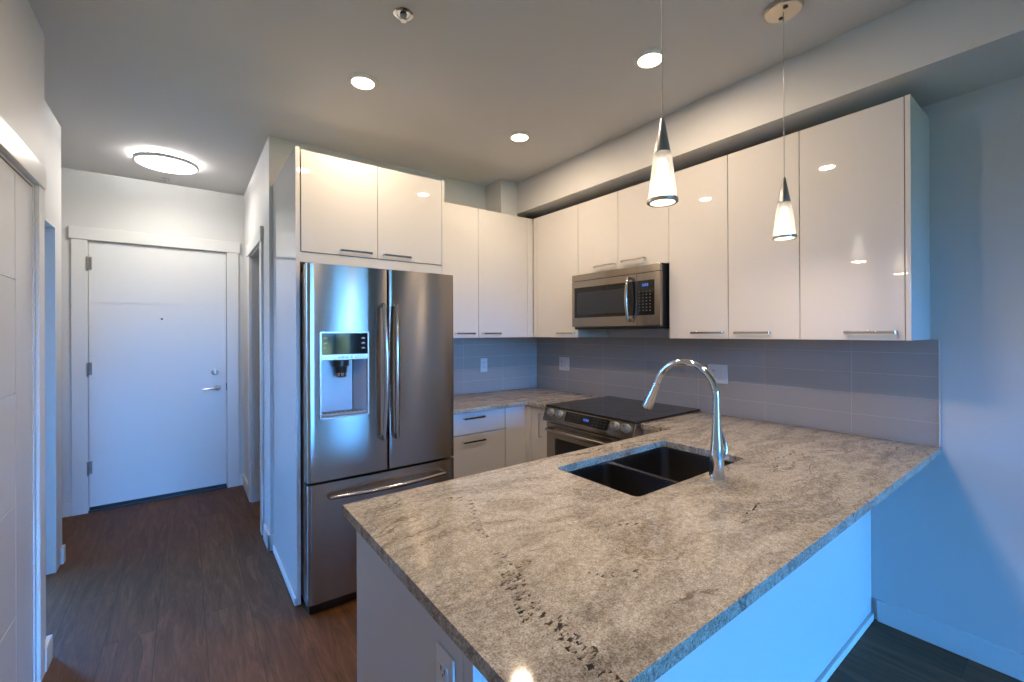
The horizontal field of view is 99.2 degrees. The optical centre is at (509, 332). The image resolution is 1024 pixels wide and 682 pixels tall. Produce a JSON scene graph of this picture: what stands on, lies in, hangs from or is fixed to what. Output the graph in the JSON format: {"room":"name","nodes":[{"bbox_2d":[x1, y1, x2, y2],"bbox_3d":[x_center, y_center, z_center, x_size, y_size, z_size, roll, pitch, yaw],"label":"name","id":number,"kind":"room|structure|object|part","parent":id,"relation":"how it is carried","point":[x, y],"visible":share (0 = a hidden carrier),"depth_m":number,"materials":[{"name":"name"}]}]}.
{"room":"kitchen","nodes":[
{"label":"kitchen","id":0,"kind":"room"},
{"bbox_2d":[0,0,45,639],"bbox_3d":[0.582,0.055,-1.711,0.120,2.725,8.885,0,0,-37],"label":"wall","id":1,"kind":"structure","parent":0,"point":[21,34],"depth_m":1.66,"materials":[{"name":"grey paint"}]},
{"bbox_2d":[0,156,31,186],"bbox_3d":[-1.436,-0.588,1.022,0.097,0.002,1.749,0,0,-37],"label":"trim","id":2,"kind":"structure","parent":1,"relation":"attached to","point":[0,156],"depth_m":1.58,"materials":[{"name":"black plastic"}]},
{"bbox_2d":[0,157,32,681],"bbox_3d":[-1.651,0.415,1.366,0.035,1.999,0.932,0,0,-37],"label":"door","id":3,"kind":"structure","parent":1,"relation":"in","point":[16,358],"depth_m":1.58,"materials":[{"name":"grey"}]},
{"bbox_2d":[0,115,45,681],"bbox_3d":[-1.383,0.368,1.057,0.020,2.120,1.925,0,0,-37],"label":"trim","id":4,"kind":"structure","parent":1,"relation":"attached to","point":[12,146],"depth_m":1.77,"materials":[{"name":"white paint"}]},
{"bbox_2d":[45,634,52,671],"bbox_3d":[-1.984,1.379,1.871,0.018,0.104,0.102,0,0,-37],"label":"baseboard","id":5,"kind":"structure","parent":1,"relation":"attached to","point":[49,640],"depth_m":1.87,"materials":[{"name":"white paint"}]},
{"bbox_2d":[44,100,61,569],"bbox_3d":[-2.514,0.071,2.236,0.120,2.725,1.145,0,0,-37],"label":"wall","id":6,"kind":"structure","parent":0,"point":[52,128],"depth_m":2.64,"materials":[{"name":"grey paint"}]},
{"bbox_2d":[45,218,56,574],"bbox_3d":[-2.496,0.399,2.215,0.120,2.069,0.899,0,0,-37],"label":"trim","id":7,"kind":"structure","parent":6,"relation":"attached to","point":[50,229],"depth_m":2.59,"materials":[{"name":"white paint"}]},
{"bbox_2d":[60,544,65,564],"bbox_3d":[-2.778,1.383,2.713,0.016,0.104,0.053,0,0,-37],"label":"baseboard","id":8,"kind":"structure","parent":6,"relation":"attached to","point":[63,547],"depth_m":2.70,"materials":[{"name":"white paint"}]},
{"bbox_2d":[61,167,244,503],"bbox_3d":[-3.263,0.076,3.639,2.027,2.725,0.140,0,0,-37],"label":"wall","id":9,"kind":"structure","parent":0,"point":[88,199],"depth_m":3.66,"materials":[{"name":"grey paint"}]},
{"bbox_2d":[62,502,71,517],"bbox_3d":[-3.578,1.386,3.303,0.373,0.104,0.014,0,0,-37],"label":"baseboard","id":10,"kind":"structure","parent":9,"relation":"attached to","point":[67,507],"depth_m":3.40,"materials":[{"name":"white paint"}]},
{"bbox_2d":[68,225,239,515],"bbox_3d":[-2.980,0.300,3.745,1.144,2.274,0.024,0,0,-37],"label":"trim","id":11,"kind":"structure","parent":9,"relation":"attached to","point":[79,235],"depth_m":3.46,"materials":[{"name":"white paint"}]},
{"bbox_2d":[86,241,226,510],"bbox_3d":[-2.987,0.345,3.747,0.936,2.156,0.110,0,0,-37],"label":"door","id":12,"kind":"structure","parent":9,"relation":"in","point":[156,367],"depth_m":3.73,"materials":[{"name":"white paint"}]},
{"bbox_3d":[-2.691,0.508,3.933,0.125,0.022,0.057,0,0,-37],"label":"lever","id":13,"kind":"part","parent":12,"relation":"part of","materials":[{"name":"silver metal"}]},
{"bbox_2d":[88,486,226,512],"bbox_3d":[-3.015,1.431,3.798,0.942,0.012,0.132,0,0,-37],"label":"threshold","id":14,"kind":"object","parent":9,"relation":"attached to","point":[96,510],"depth_m":3.71,"materials":[{"name":"grey metal"}]},
{"bbox_2d":[239,473,244,484],"bbox_3d":[-2.511,1.383,4.095,0.042,0.104,0.014,0,0,-37],"label":"baseboard","id":15,"kind":"structure","parent":9,"relation":"attached to","point":[240,475],"depth_m":4.08,"materials":[{"name":"white paint"}]},
{"bbox_2d":[244,144,267,527],"bbox_3d":[-2.026,0.071,3.572,0.120,2.725,1.440,0,0,-37],"label":"wall","id":16,"kind":"structure","parent":0,"point":[255,194],"depth_m":3.33,"materials":[{"name":"grey paint"}]},
{"bbox_2d":[243,474,247,496],"bbox_3d":[-2.369,1.382,3.926,0.016,0.104,0.424,0,0,-37],"label":"baseboard","id":17,"kind":"structure","parent":16,"relation":"attached to","point":[245,482],"depth_m":3.91,"materials":[{"name":"white paint"}]},
{"bbox_2d":[246,226,263,534],"bbox_3d":[-1.993,0.343,3.409,0.022,2.180,0.864,0,0,-37],"label":"trim","id":18,"kind":"structure","parent":16,"relation":"attached to","point":[256,240],"depth_m":3.12,"materials":[{"name":"white paint"}]},
{"bbox_2d":[251,246,259,501],"bbox_3d":[-1.937,0.393,3.451,0.120,2.079,0.659,0,0,-37],"label":"trim","id":19,"kind":"structure","parent":16,"relation":"attached to","point":[255,359],"depth_m":3.69,"materials":[{"name":"white paint"}]},
{"bbox_2d":[263,524,269,550],"bbox_3d":[-1.631,1.378,2.930,0.016,0.104,0.216,0,0,-37],"label":"baseboard","id":20,"kind":"structure","parent":16,"relation":"attached to","point":[266,533],"depth_m":2.90,"materials":[{"name":"white paint"}]},
{"bbox_2d":[266,136,533,533],"bbox_3d":[-0.689,0.065,3.593,2.292,2.725,0.120,0,0,-37],"label":"wall","id":21,"kind":"structure","parent":0,"point":[278,150],"depth_m":2.91,"materials":[{"name":"grey paint"}]},
{"bbox_2d":[268,534,273,550],"bbox_3d":[-1.562,1.378,2.856,0.036,0.104,0.016,0,0,-37],"label":"baseboard","id":22,"kind":"structure","parent":21,"relation":"attached to","point":[271,538],"depth_m":2.85,"materials":[{"name":"white paint"}]},
{"bbox_2d":[444,202,532,337],"bbox_3d":[-0.318,-0.463,3.556,1.054,1.013,0.385,0,0,-37],"label":"upper cabinet","id":23,"kind":"object","parent":21,"relation":"attached to","point":[489,254],"visible":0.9,"depth_m":3.47,"materials":[{"name":"grey"}]},
{"bbox_3d":[-0.449,-0.463,3.266,0.497,1.012,0.019,0,0,-37],"label":"door","id":24,"kind":"part","parent":23,"relation":"part of","materials":[{"name":"white paint"}]},
{"bbox_3d":[-0.050,-0.464,3.562,0.490,1.012,0.019,0,0,-37],"label":"door","id":25,"kind":"part","parent":23,"relation":"part of","materials":[{"name":"white paint"}]},
{"bbox_2d":[453,337,536,394],"bbox_3d":[-0.295,0.285,3.803,1.389,0.482,0.010,0,0,-37],"label":"tiled wall","id":26,"kind":"structure","parent":21,"relation":"attached to","point":[511,361],"depth_m":3.92,"materials":[{"name":"grey tile"}]},
{"bbox_2d":[480,358,486,371],"bbox_3d":[-0.223,0.289,3.845,0.072,0.118,0.009,0,0,-37],"label":"wall plate","id":27,"kind":"object","parent":26,"relation":"attached to","point":[483,361],"visible":1,"depth_m":3.84,"materials":[{"name":"white plastic"}]},
{"bbox_2d":[485,179,516,215],"bbox_3d":[-0.071,-1.152,3.832,0.172,0.295,0.240,0,0,-37],"label":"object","id":28,"kind":"structure","parent":21,"relation":"attached to","point":[500,195],"depth_m":3.74,"materials":[{"name":"grey paint"}]},
{"bbox_2d":[28,0,916,195],"bbox_3d":[1.862,-1.360,0.561,6.600,0.100,11.300,0,0,-37],"label":"ceiling","id":29,"kind":"structure","parent":0,"point":[206,83],"depth_m":2.17,"materials":[{"name":"white paint"}]},
{"bbox_2d":[132,151,198,174],"bbox_3d":[-2.562,-1.266,3.261,0.392,0.046,0.392,0,0,-37],"label":"flush light","id":30,"kind":"object","parent":29,"relation":"attached to","point":[155,160],"visible":1,"depth_m":3.21,"materials":[{"name":"white"}]},
{"bbox_2d":[347,72,377,89],"bbox_3d":[-0.756,-1.291,2.251,0.152,0.013,0.152,0,0,-37],"label":"recessed light","id":31,"kind":"object","parent":29,"relation":"in","point":[362,81],"visible":1,"depth_m":2.23,"materials":[{"name":"white paint"}]},
{"bbox_2d":[352,77,373,88],"bbox_3d":[-0.756,-1.288,2.251,0.108,0.007,0.108,0,0,-37],"label":"diffuser","id":32,"kind":"object","parent":31,"relation":"attached to","point":[357,82],"depth_m":2.24,"materials":[{"name":"white plastic"}]},
{"bbox_2d":[393,7,412,22],"bbox_3d":[-0.432,-1.284,1.779,0.080,0.029,0.080,0,0,-37],"label":"sprinkler","id":33,"kind":"object","parent":29,"relation":"attached to","point":[403,14],"visible":1,"depth_m":1.77,"materials":[{"name":"silver metal"}]},
{"bbox_3d":[-0.432,-1.290,1.779,0.028,0.007,0.028,0,0,17],"label":"stem","id":34,"kind":"part","parent":33,"relation":"part of","materials":[{"name":"grey metal"}]},
{"bbox_2d":[508,131,530,141],"bbox_3d":[0.068,-1.294,2.887,0.152,0.013,0.152,0,0,-37],"label":"recessed light","id":35,"kind":"object","parent":29,"relation":"in","point":[516,136],"visible":1,"depth_m":2.87,"materials":[{"name":"white paint"}]},
{"bbox_2d":[511,134,527,140],"bbox_3d":[0.068,-1.291,2.887,0.108,0.007,0.108,0,0,-37],"label":"diffuser","id":36,"kind":"object","parent":35,"relation":"attached to","point":[514,137],"depth_m":2.88,"materials":[{"name":"white"}]},
{"bbox_2d":[633,48,666,68],"bbox_3d":[0.669,-1.297,2.071,0.152,0.013,0.152,0,0,-37],"label":"recessed light","id":37,"kind":"object","parent":29,"relation":"in","point":[649,58],"visible":0.91,"depth_m":2.05,"materials":[{"name":"white paint"}]},
{"bbox_2d":[638,53,660,67],"bbox_3d":[0.669,-1.294,2.071,0.108,0.007,0.108,0,0,-37],"label":"diffuser","id":38,"kind":"object","parent":37,"relation":"attached to","point":[645,60],"depth_m":2.07,"materials":[{"name":"white plastic"}]},
{"bbox_2d":[647,0,678,206],"bbox_3d":[0.442,-0.838,1.261,0.136,0.930,0.136,0,0,-37],"label":"pendant light","id":39,"kind":"object","parent":29,"relation":"hanging from","point":[662,196],"visible":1,"depth_m":1.25,"materials":[{"name":"white glass"}]},
{"bbox_3d":[0.441,-0.953,1.261,0.003,0.663,0.003,0,0,-37],"label":"cord","id":40,"kind":"part","parent":39,"relation":"part of","materials":[{"name":"beige plastic"}]},
{"bbox_3d":[0.443,-0.442,1.260,0.060,0.114,0.060,0,0,-37],"label":"lamp shade","id":41,"kind":"part","parent":39,"relation":"part of","materials":[{"name":"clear glass"}]},
{"bbox_2d":[764,0,803,240],"bbox_3d":[1.104,-0.840,1.752,0.136,0.930,0.136,0,0,-37],"label":"pendant light","id":42,"kind":"object","parent":29,"relation":"hanging from","point":[778,11],"visible":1,"depth_m":1.74,"materials":[{"name":"white glass"}]},
{"bbox_3d":[1.104,-0.955,1.752,0.003,0.663,0.003,0,0,-37],"label":"cord","id":43,"kind":"part","parent":42,"relation":"part of","materials":[{"name":"beige plastic"}]},
{"bbox_3d":[1.106,-0.444,1.752,0.060,0.114,0.060,0,0,-37],"label":"lamp shade","id":44,"kind":"part","parent":42,"relation":"part of","materials":[{"name":"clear glass"}]},
{"bbox_2d":[42,485,1022,681],"bbox_3d":[1.873,1.444,0.558,6.600,0.060,11.300,0,0,-37],"label":"floor","id":45,"kind":"structure","parent":0,"point":[187,588],"depth_m":2.18,"materials":[{"name":"brown wood"}]},
{"bbox_2d":[273,146,444,605],"bbox_3d":[-0.981,0.225,2.821,0.884,2.404,0.770,0,0,-37],"label":"tall cabinet","id":46,"kind":"object","parent":45,"relation":"on","point":[330,210],"visible":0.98,"depth_m":2.50,"materials":[{"name":"white paint"}]},
{"bbox_3d":[-1.327,0.226,2.581,0.021,2.404,0.744,0,0,-37],"label":"panel","id":47,"kind":"part","parent":46,"relation":"part of","materials":[{"name":"white paint"}]},
{"bbox_3d":[-0.938,-0.696,2.422,0.408,0.536,0.019,0,0,-37],"label":"door","id":48,"kind":"part","parent":46,"relation":"part of","materials":[{"name":"white paint"}]},
{"bbox_3d":[-0.859,-0.452,2.451,0.178,0.012,0.026,0,0,-37],"label":"handle","id":49,"kind":"part","parent":46,"relation":"part of","materials":[{"name":"silver metal"}]},
{"bbox_3d":[-0.664,-0.452,2.595,0.171,0.012,0.026,0,0,-37],"label":"handle","id":50,"kind":"part","parent":46,"relation":"part of","materials":[{"name":"silver metal"}]},
{"bbox_3d":[-0.605,-0.698,2.668,0.414,0.536,0.019,0,0,-37],"label":"door","id":51,"kind":"part","parent":46,"relation":"part of","materials":[{"name":"white paint"}]},
{"bbox_3d":[-0.641,0.227,3.089,0.019,2.399,0.744,0,0,-37],"label":"panel","id":52,"kind":"part","parent":46,"relation":"part of","materials":[{"name":"white paint"}]},
{"bbox_2d":[300,263,453,613],"bbox_3d":[-0.897,0.539,2.724,0.836,1.770,0.926,0,0,-37],"label":"refrigerator","id":53,"kind":"object","parent":45,"relation":"on","point":[377,384],"visible":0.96,"depth_m":2.34,"materials":[{"name":"grey metal"}]},
{"bbox_3d":[-0.860,0.059,2.276,0.234,0.109,0.009,0,0,-37],"label":"display panel","id":54,"kind":"part","parent":53,"relation":"part of","materials":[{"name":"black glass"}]},
{"bbox_3d":[-0.862,0.204,2.319,0.412,1.102,0.085,0,0,-37],"label":"door","id":55,"kind":"part","parent":53,"relation":"part of","materials":[{"name":"silver metal"}]},
{"bbox_3d":[-0.688,1.069,2.444,0.836,0.600,0.085,0,0,-37],"label":"freezer drawer","id":56,"kind":"part","parent":53,"relation":"part of","materials":[{"name":"silver metal"}]},
{"bbox_3d":[-0.674,0.214,2.361,0.075,0.749,0.029,0,0,42],"label":"handle","id":57,"kind":"part","parent":53,"relation":"part of","materials":[{"name":"silver metal"}]},
{"bbox_3d":[-0.638,0.834,2.387,0.670,0.024,0.078,0,0,-37],"label":"handle","id":58,"kind":"part","parent":53,"relation":"part of","materials":[{"name":"silver metal"}]},
{"bbox_3d":[-0.622,0.214,2.399,0.032,0.749,0.072,0,0,-37],"label":"handle","id":59,"kind":"part","parent":53,"relation":"part of","materials":[{"name":"silver metal"}]},
{"bbox_3d":[-0.524,0.203,2.570,0.418,1.102,0.085,0,0,-37],"label":"door","id":60,"kind":"part","parent":53,"relation":"part of","materials":[{"name":"silver metal"}]},
{"bbox_2d":[452,408,504,478],"bbox_3d":[-0.432,0.992,3.299,0.558,0.867,0.652,0,0,-37],"label":"base cabinet","id":61,"kind":"object","parent":45,"relation":"on","point":[479,437],"visible":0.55,"depth_m":3.09,"materials":[{"name":"grey"}]},
{"bbox_3d":[-0.243,0.761,3.051,0.184,0.012,0.028,0,0,-37],"label":"handle","id":62,"kind":"part","parent":61,"relation":"part of","materials":[{"name":"silver metal"}]},
{"bbox_3d":[-0.244,0.597,3.051,0.175,0.012,0.028,0,0,-37],"label":"handle","id":63,"kind":"part","parent":61,"relation":"part of","materials":[{"name":"silver metal"}]},
{"bbox_3d":[-0.261,0.636,3.067,0.555,0.147,0.019,0,0,-37],"label":"drawer","id":64,"kind":"part","parent":61,"relation":"part of","materials":[{"name":"white paint"}]},
{"bbox_2d":[503,405,547,466],"bbox_3d":[0.201,0.990,3.609,0.825,0.867,0.907,0,0,-37],"label":"base cabinet","id":65,"kind":"object","parent":45,"relation":"on","point":[525,432],"visible":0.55,"depth_m":3.28,"materials":[{"name":"grey"}]},
{"bbox_3d":[0.043,0.940,3.292,0.189,0.757,0.019,0,0,-37],"label":"filler panel","id":66,"kind":"part","parent":65,"relation":"part of","materials":[{"name":"white paint"}]},
{"bbox_2d":[454,387,601,414],"bbox_3d":[-0.022,0.540,3.439,1.386,0.030,0.898,0,0,-37],"label":"countertop","id":67,"kind":"structure","parent":65,"relation":"on","point":[539,397],"depth_m":3.45,"materials":[{"name":"stone"}]},
{"bbox_3d":[0.244,0.939,3.224,0.019,0.757,0.233,0,0,-37],"label":"door","id":68,"kind":"part","parent":65,"relation":"part of","materials":[{"name":"white paint"}]},
{"bbox_3d":[0.225,0.686,3.210,0.028,0.175,0.012,0,0,-37],"label":"handle","id":69,"kind":"part","parent":65,"relation":"part of","materials":[{"name":"silver metal"}]},
{"bbox_2d":[357,510,873,681],"bbox_3d":[0.664,0.985,1.748,2.319,0.868,0.709,0,0,-37],"label":"base cabinet","id":70,"kind":"object","parent":45,"relation":"on","point":[802,629],"visible":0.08,"depth_m":1.42,"materials":[{"name":"grey"}]},
{"bbox_3d":[-0.265,0.989,1.072,0.020,0.868,0.631,0,0,-37],"label":"panel","id":71,"kind":"part","parent":70,"relation":"part of","materials":[{"name":"grey"}]},
{"bbox_2d":[436,641,454,681],"bbox_3d":[-0.128,0.688,0.860,0.009,0.118,0.070,0,0,-37],"label":"wall plate","id":72,"kind":"object","parent":70,"relation":"attached to","point":[445,664],"visible":1,"depth_m":0.86,"materials":[{"name":"white plastic"}]},
{"bbox_2d":[439,660,447,681],"bbox_3d":[-0.130,0.668,0.858,0.003,0.028,0.033,0,0,-37],"label":"socket","id":73,"kind":"object","parent":72,"relation":"attached to","point":[443,664],"depth_m":0.86,"materials":[{"name":"grey plastic"}]},
{"bbox_3d":[-0.066,0.987,0.803,0.020,0.868,0.034,0,0,-37],"label":"corner post","id":74,"kind":"part","parent":70,"relation":"part of","materials":[{"name":"grey"}]},
{"bbox_2d":[343,411,941,681],"bbox_3d":[0.666,0.536,1.719,2.351,0.030,1.136,0,0,-37],"label":"countertop","id":75,"kind":"structure","parent":70,"relation":"on","point":[536,570],"depth_m":1.09,"materials":[{"name":"stone"}]},
{"bbox_2d":[568,447,731,495],"bbox_3d":[0.576,0.654,1.740,0.768,0.204,0.441,0,0,-37],"label":"sink","id":76,"kind":"object","parent":75,"relation":"in","point":[643,473],"visible":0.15,"depth_m":1.92,"materials":[{"name":"black metal"}]},
{"bbox_3d":[0.408,0.657,1.615,0.298,0.200,0.389,0,0,-37],"label":"bowl","id":77,"kind":"part","parent":76,"relation":"part of","materials":[{"name":"black metal"}]},
{"bbox_3d":[0.704,0.656,1.835,0.396,0.200,0.389,0,0,-37],"label":"bowl","id":78,"kind":"part","parent":76,"relation":"part of","materials":[{"name":"black metal"}]},
{"bbox_2d":[642,359,728,479],"bbox_3d":[0.667,0.311,1.679,0.081,0.419,0.337,0,0,-37],"label":"faucet","id":79,"kind":"object","parent":75,"relation":"on","point":[717,457],"visible":1,"depth_m":1.55,"materials":[{"name":"silver metal"}]},
{"bbox_3d":[0.778,0.399,1.574,0.029,0.091,0.019,0,0,-37],"label":"lever","id":80,"kind":"part","parent":79,"relation":"part of","materials":[{"name":"silver metal"}]},
{"bbox_2d":[543,396,699,456],"bbox_3d":[0.738,0.964,2.960,0.735,0.913,0.770,0,0,-37],"label":"range","id":81,"kind":"object","parent":45,"relation":"on","point":[576,425],"visible":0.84,"depth_m":2.83,"materials":[{"name":"grey metal"}]},
{"bbox_3d":[0.282,0.553,3.011,0.045,0.056,0.054,0,0,-37],"label":"knob","id":82,"kind":"part","parent":81,"relation":"part of","materials":[{"name":"silver metal"}]},
{"bbox_3d":[0.332,0.553,2.944,0.045,0.056,0.054,0,0,-37],"label":"knob","id":83,"kind":"part","parent":81,"relation":"part of","materials":[{"name":"silver metal"}]},
{"bbox_3d":[0.482,0.558,2.758,0.026,0.061,0.365,0,0,-37],"label":"display panel","id":84,"kind":"part","parent":81,"relation":"part of","materials":[{"name":"black glass"}]},
{"bbox_3d":[0.496,0.569,2.782,0.078,0.094,0.770,0,0,-37],"label":"control panel","id":85,"kind":"part","parent":81,"relation":"part of","materials":[{"name":"silver metal"}]},
{"bbox_2d":[545,421,643,456],"bbox_3d":[0.719,0.964,2.946,0.687,0.855,0.770,0,0,-37],"label":"oven","id":86,"kind":"object","parent":81,"relation":"in","point":[563,437],"depth_m":2.77,"materials":[{"name":"silver metal"}]},
{"bbox_3d":[0.616,0.551,2.561,0.045,0.056,0.054,0,0,-37],"label":"knob","id":87,"kind":"part","parent":81,"relation":"part of","materials":[{"name":"silver metal"}]},
{"bbox_2d":[546,396,699,423],"bbox_3d":[0.759,0.521,2.978,0.678,0.028,0.770,0,0,-37],"label":"cooktop","id":88,"kind":"object","parent":81,"relation":"in","point":[606,409],"depth_m":2.86,"materials":[{"name":"black glass"}]},
{"bbox_3d":[0.664,0.551,2.497,0.045,0.056,0.054,0,0,-37],"label":"knob","id":89,"kind":"part","parent":81,"relation":"part of","materials":[{"name":"silver metal"}]},
{"bbox_2d":[643,430,654,434],"bbox_3d":[1.079,0.985,2.598,0.614,0.867,0.212,0,0,-37],"label":"base cabinet","id":90,"kind":"object","parent":45,"relation":"on","point":[645,432],"visible":0.07,"depth_m":2.48,"materials":[{"name":"grey"}]},
{"bbox_2d":[542,76,1023,654],"bbox_3d":[1.709,0.055,2.384,0.120,2.725,4.920,0,0,-37],"label":"wall","id":91,"kind":"structure","parent":0,"point":[947,545],"depth_m":1.89,"materials":[{"name":"grey paint"}]},
{"bbox_2d":[533,204,607,337],"bbox_3d":[0.490,-0.466,3.616,0.368,1.013,0.531,0,0,-37],"label":"upper cabinet","id":92,"kind":"object","parent":91,"relation":"attached to","point":[555,234],"visible":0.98,"depth_m":3.51,"materials":[{"name":"grey"}]},
{"bbox_3d":[0.387,-0.466,3.509,0.019,1.012,0.480,0,0,-37],"label":"door","id":93,"kind":"part","parent":92,"relation":"part of","materials":[{"name":"white paint"}]},
{"bbox_3d":[0.437,0.006,3.403,0.028,0.012,0.190,0,0,-37],"label":"handle","id":94,"kind":"part","parent":92,"relation":"part of","materials":[{"name":"silver metal"}]},
{"bbox_2d":[578,179,668,274],"bbox_3d":[0.878,-0.702,3.091,0.368,0.546,0.774,0,0,-37],"label":"upper cabinet","id":95,"kind":"object","parent":91,"relation":"attached to","point":[617,230],"visible":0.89,"depth_m":2.97,"materials":[{"name":"grey"}]},
{"bbox_3d":[0.643,-0.701,3.162,0.019,0.545,0.378,0,0,-37],"label":"door","id":96,"kind":"part","parent":95,"relation":"part of","materials":[{"name":"white paint"}]},
{"bbox_3d":[0.671,-0.473,3.086,0.028,0.012,0.190,0,0,-37],"label":"handle","id":97,"kind":"part","parent":95,"relation":"part of","materials":[{"name":"silver metal"}]},
{"bbox_2d":[572,263,669,329],"bbox_3d":[0.831,-0.225,3.063,0.456,0.406,0.755,0,0,-37],"label":"microwave","id":98,"kind":"object","parent":95,"relation":"attached to","point":[637,297],"visible":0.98,"depth_m":2.89,"materials":[{"name":"silver metal"}]},
{"bbox_3d":[0.653,-0.208,3.039,0.024,0.333,0.581,0,0,-37],"label":"door","id":99,"kind":"part","parent":98,"relation":"part of","materials":[{"name":"silver metal"}]},
{"bbox_3d":[0.766,-0.214,2.817,0.060,0.293,0.023,0,0,-37],"label":"handle","id":100,"kind":"part","parent":98,"relation":"part of","materials":[{"name":"silver metal"}]},
{"bbox_2d":[639,290,650,310],"bbox_3d":[0.854,-0.198,2.747,0.001,0.126,0.087,0,0,-37],"label":"keypad","id":101,"kind":"object","parent":98,"relation":"attached to","point":[644,295],"depth_m":2.75,"materials":[{"name":"grey plastic"}]},
{"bbox_3d":[0.879,-0.209,2.735,0.024,0.333,0.172,0,0,-37],"label":"control panel","id":102,"kind":"part","parent":98,"relation":"part of","materials":[{"name":"silver metal"}]},
{"bbox_3d":[0.817,-0.481,2.889,0.028,0.012,0.190,0,0,-37],"label":"handle","id":103,"kind":"part","parent":95,"relation":"part of","materials":[{"name":"silver metal"}]},
{"bbox_3d":[0.874,-0.702,2.851,0.019,0.545,0.391,0,0,-37],"label":"door","id":104,"kind":"part","parent":95,"relation":"part of","materials":[{"name":"white paint"}]},
{"bbox_2d":[669,131,799,338],"bbox_3d":[1.322,-0.471,2.494,0.368,1.013,0.711,0,0,-37],"label":"upper cabinet","id":105,"kind":"object","parent":91,"relation":"attached to","point":[729,279],"visible":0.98,"depth_m":2.36,"materials":[{"name":"grey"}]},
{"bbox_3d":[1.101,-0.469,2.546,0.019,1.012,0.361,0,0,-37],"label":"door","id":106,"kind":"part","parent":105,"relation":"part of","materials":[{"name":"white paint"}]},
{"bbox_3d":[1.122,0.002,2.479,0.028,0.012,0.190,0,0,-37],"label":"handle","id":107,"kind":"part","parent":105,"relation":"part of","materials":[{"name":"silver metal"}]},
{"bbox_3d":[1.269,0.002,2.282,0.028,0.012,0.179,0,0,-37],"label":"handle","id":108,"kind":"part","parent":105,"relation":"part of","materials":[{"name":"silver metal"}]},
{"bbox_3d":[1.313,-0.471,2.260,0.019,1.012,0.345,0,0,-37],"label":"door","id":109,"kind":"part","parent":105,"relation":"part of","materials":[{"name":"white paint"}]},
{"bbox_2d":[537,337,938,446],"bbox_3d":[1.101,0.279,3.095,0.010,0.482,2.811,0,0,-37],"label":"tiled wall","id":110,"kind":"structure","parent":91,"relation":"attached to","point":[886,389],"depth_m":2.48,"materials":[{"name":"grey tile"}]},
{"bbox_2d":[559,357,568,370],"bbox_3d":[0.491,0.281,3.901,0.009,0.118,0.128,0,0,-37],"label":"wall plate","id":111,"kind":"object","parent":110,"relation":"attached to","point":[563,361],"visible":1,"depth_m":3.90,"materials":[{"name":"white plastic"}]},
{"bbox_2d":[708,364,727,383],"bbox_3d":[1.326,0.265,2.775,0.009,0.118,0.128,0,0,-37],"label":"wall plate","id":112,"kind":"object","parent":110,"relation":"attached to","point":[720,372],"visible":0.86,"depth_m":2.76,"materials":[{"name":"white plastic"}]},
{"bbox_2d":[938,340,940,446],"bbox_3d":[1.939,0.275,1.963,0.013,0.482,0.004,0,0,-37],"label":"trim","id":113,"kind":"structure","parent":110,"relation":"attached to","point":[938,340],"depth_m":1.96,"materials":[{"name":"white paint"}]},
{"bbox_2d":[517,0,1023,218],"bbox_3d":[1.524,-1.173,2.177,0.416,0.269,4.800,0,0,-37],"label":"soffit","id":114,"kind":"structure","parent":91,"relation":"attached to","point":[931,51],"depth_m":2.00,"materials":[{"name":"grey paint"}]},
{"bbox_2d":[799,94,929,340],"bbox_3d":[1.655,-0.472,2.045,0.368,1.014,0.404,0,0,-37],"label":"upper cabinet","id":115,"kind":"object","parent":91,"relation":"attached to","point":[865,174],"visible":1,"depth_m":1.92,"materials":[{"name":"grey"}]},
{"bbox_3d":[1.561,0.000,1.888,0.028,0.012,0.180,0,0,-37],"label":"handle","id":116,"kind":"part","parent":115,"relation":"part of","materials":[{"name":"silver metal"}]},
{"bbox_3d":[1.781,-0.473,1.898,0.341,1.014,0.018,0,0,-37],"label":"panel","id":117,"kind":"part","parent":115,"relation":"part of","materials":[{"name":"white paint"}]},
{"bbox_2d":[877,599,1023,681],"bbox_3d":[2.467,1.360,1.254,0.016,0.104,2.210,0,0,-37],"label":"baseboard","id":118,"kind":"structure","parent":91,"relation":"attached to","point":[1009,662],"depth_m":1.92,"materials":[{"name":"white paint"}]}
]}

